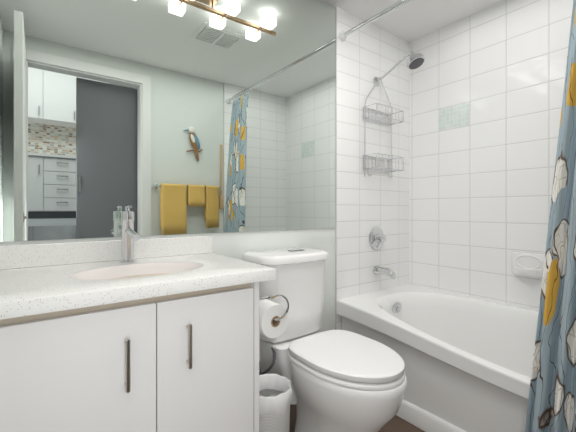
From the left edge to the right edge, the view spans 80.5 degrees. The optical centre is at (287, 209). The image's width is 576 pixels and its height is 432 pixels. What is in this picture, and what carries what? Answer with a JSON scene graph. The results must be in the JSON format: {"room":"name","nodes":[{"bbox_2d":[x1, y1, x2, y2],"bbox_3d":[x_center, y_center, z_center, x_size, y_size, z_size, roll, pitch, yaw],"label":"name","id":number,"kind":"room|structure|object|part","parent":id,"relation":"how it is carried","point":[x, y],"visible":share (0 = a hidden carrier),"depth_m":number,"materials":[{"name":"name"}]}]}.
{"room":"bathroom","nodes":[
{"label":"bathroom","id":0,"kind":"room"},
{"bbox_2d":[0,228,334,373],"bbox_3d":[-0.097,-0.085,1.813,2.560,2.250,0.100,0,0,-36],"label":"wall","id":1,"kind":"structure","parent":0,"point":[236,245],"depth_m":1.78,"materials":[{"name":"white paint"}]},
{"bbox_2d":[0,235,212,272],"bbox_3d":[-0.677,0.156,1.308,0.823,0.078,0.018,0,0,-36],"label":"backsplash","id":2,"kind":"structure","parent":1,"relation":"attached to","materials":[{"name":"stone"}]},
{"bbox_2d":[0,0,335,241],"bbox_3d":[-0.366,-0.550,1.548,1.611,1.311,0.005,0,0,-36],"label":"mirror","id":3,"kind":"object","parent":1,"relation":"attached to","point":[167,117],"visible":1,"depth_m":1.44,"materials":[{"name":"clear glass"}]},
{"bbox_2d":[335,7,408,329],"bbox_3d":[0.581,-0.085,2.246,0.735,2.250,0.010,0,0,-36],"label":"tile","id":4,"kind":"structure","parent":1,"relation":"attached to","point":[365,56],"depth_m":2.19,"materials":[{"name":"white tile"}]},
{"bbox_2d":[339,31,346,40],"bbox_3d":[0.334,-1.045,2.037,0.056,0.056,0.030,0,0,-37],"label":"flange","id":5,"kind":"object","parent":4,"relation":"attached to","point":[342,37],"visible":0.9,"depth_m":2.01,"materials":[{"name":"white plastic"}]},
{"bbox_2d":[344,0,410,36],"bbox_3d":[0.770,-1.045,1.447,0.025,0.025,1.497,0,0,-36],"label":"curtain rod","id":6,"kind":"object","parent":5,"relation":"attached to","point":[377,16],"visible":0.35,"depth_m":1.83,"materials":[{"name":"silver metal"}]},
{"bbox_2d":[525,0,575,431],"bbox_3d":[0.973,-0.041,1.060,0.193,2.042,0.404,0,0,-36],"label":"curtain","id":7,"kind":"object","parent":6,"relation":"hanging from","point":[552,401],"visible":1,"depth_m":1.12,"materials":[{"name":"fabric"}]},
{"bbox_2d":[369,227,385,248],"bbox_3d":[0.600,0.185,2.216,0.148,0.148,0.060,0,0,-36],"label":"valve","id":8,"kind":"object","parent":4,"relation":"attached to","point":[377,238],"visible":1,"depth_m":2.21,"materials":[{"name":"silver metal"}]},
{"bbox_2d":[373,265,395,278],"bbox_3d":[0.622,0.400,2.186,0.060,0.070,0.135,0,0,-36],"label":"spout","id":9,"kind":"object","parent":4,"relation":"attached to","point":[384,271],"visible":1,"depth_m":2.16,"materials":[{"name":"silver metal"}]},
{"bbox_2d":[373,51,424,85],"bbox_3d":[0.683,-0.884,2.103,0.104,0.137,0.340,0,0,-36],"label":"shower head","id":10,"kind":"object","parent":4,"relation":"attached to","point":[415,60],"visible":0.96,"depth_m":2.01},
{"bbox_2d":[363,77,403,178],"bbox_3d":[0.618,-0.539,2.192,0.275,0.657,0.111,0,0,-36],"label":"caddy","id":11,"kind":"object","parent":10,"relation":"hanging from","point":[391,169],"visible":0.98,"depth_m":2.18,"materials":[{"name":"silver metal"}]},
{"bbox_2d":[289,404,424,431],"bbox_3d":[0.385,1.090,1.161,2.560,0.100,1.720,0,0,-36],"label":"floor","id":12,"kind":"structure","parent":0,"point":[395,423],"depth_m":1.64,"materials":[{"name":"brown tile"}]},
{"bbox_2d":[0,206,288,431],"bbox_3d":[-0.487,0.511,1.131,0.918,1.055,0.528,0,0,-36],"label":"bathroom vanity","id":13,"kind":"object","parent":12,"relation":"on","point":[130,331],"visible":1,"depth_m":0.95,"materials":[{"name":"white painted wood"},{"name":"brushed metal handles"}]},
{"bbox_3d":[-0.503,0.591,0.843,0.335,0.669,0.020,0,0,-36],"label":"door","id":14,"kind":"part","parent":13,"relation":"part of","materials":[{"name":"white wood"}]},
{"bbox_3d":[-0.414,0.398,0.876,0.010,0.135,0.030,0,0,-36],"label":"handle","id":15,"kind":"part","parent":13,"relation":"part of","materials":[{"name":"silver metal"}]},
{"bbox_2d":[0,252,275,331],"bbox_3d":[-0.527,0.213,1.105,0.823,0.037,0.523,0,0,-36],"label":"countertop","id":16,"kind":"structure","parent":13,"relation":"on","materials":[{"name":"stone"}]},
{"bbox_2d":[119,206,140,263],"bbox_3d":[-0.567,0.089,1.229,0.054,0.211,0.164,0,0,-36],"label":"faucet","id":17,"kind":"object","parent":16,"relation":"on","point":[128,235],"depth_m":1.25,"materials":[{"name":"silver metal"}]},
{"bbox_3d":[-0.283,0.388,0.973,0.010,0.125,0.030,0,0,-36],"label":"handle","id":18,"kind":"part","parent":13,"relation":"part of","materials":[{"name":"silver metal"}]},
{"bbox_3d":[-0.242,0.591,1.035,0.307,0.669,0.020,0,0,-36],"label":"door","id":19,"kind":"part","parent":13,"relation":"part of","materials":[{"name":"white wood"}]},
{"bbox_2d":[259,374,292,431],"bbox_3d":[-0.074,0.847,1.278,0.181,0.384,0.184,0,0,-36],"label":"waste bin","id":20,"kind":"object","parent":12,"relation":"on","point":[275,396],"visible":0.6,"depth_m":1.22,"materials":[{"name":"white plastic"}]},
{"bbox_2d":[243,248,406,431],"bbox_3d":[0.130,0.618,1.428,0.434,0.842,0.764,0,0,-36],"label":"toilet","id":21,"kind":"object","parent":12,"relation":"on","point":[344,381],"visible":0.85,"depth_m":1.33,"materials":[{"name":"white ceramic"}]},
{"bbox_3d":[-0.003,0.417,1.643,0.368,0.354,0.234,0,0,-36],"label":"tank","id":22,"kind":"part","parent":21,"relation":"part of","materials":[{"name":"white ceramic"}]},
{"bbox_3d":[-0.001,0.220,1.641,0.392,0.038,0.258,0,0,-36],"label":"tank lid","id":23,"kind":"part","parent":21,"relation":"part of","materials":[{"name":"white ceramic"}]},
{"bbox_3d":[0.235,0.559,1.321,0.352,0.024,0.445,0,0,-36],"label":"lid","id":24,"kind":"part","parent":21,"relation":"part of","materials":[{"name":"white plastic"}]},
{"bbox_3d":[0.235,0.586,1.321,0.356,0.018,0.449,0,0,-36],"label":"seat","id":25,"kind":"part","parent":21,"relation":"part of","materials":[{"name":"white plastic"}]},
{"bbox_3d":[0.218,0.817,1.345,0.350,0.444,0.527,0,0,-36],"label":"bowl","id":26,"kind":"part","parent":21,"relation":"part of","materials":[{"name":"white ceramic"}]},
{"bbox_2d":[337,284,538,431],"bbox_3d":[1.029,0.787,1.639,0.734,0.504,1.498,0,0,-36],"label":"bathtub","id":27,"kind":"object","parent":12,"relation":"on","point":[468,361],"visible":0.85,"depth_m":1.71,"materials":[{"name":"white ceramic"}]},
{"bbox_2d":[321,0,503,42],"bbox_3d":[0.385,-1.260,1.161,2.560,0.100,1.720,0,0,-36],"label":"ceiling","id":28,"kind":"structure","parent":0,"point":[411,21],"depth_m":2.08,"materials":[{"name":"white paint"}]},
{"bbox_3d":[1.403,-0.085,1.853,0.100,2.250,1.620,0,0,-37],"label":"wall","id":29,"kind":"structure","parent":0,"visible":0},
{"bbox_2d":[409,0,572,309],"bbox_3d":[1.329,-0.085,1.861,0.010,2.250,1.520,0,0,-36],"label":"tile","id":30,"kind":"structure","parent":29,"relation":"attached to","point":[480,189],"depth_m":2.04,"materials":[{"name":"white tile"}]},
{"bbox_2d":[439,102,469,130],"bbox_3d":[1.071,-0.601,2.200,0.001,0.148,0.203,0,0,-36],"label":"tile","id":31,"kind":"structure","parent":30,"relation":"attached to","point":[454,116],"depth_m":2.19,"materials":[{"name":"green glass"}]},
{"bbox_2d":[512,251,544,276],"bbox_3d":[1.294,0.295,1.842,0.068,0.124,0.164,0,0,-36],"label":"soap dish","id":32,"kind":"object","parent":30,"relation":"attached to","point":[527,264],"visible":0.94,"depth_m":1.84,"materials":[{"name":"white ceramic"}]}
]}

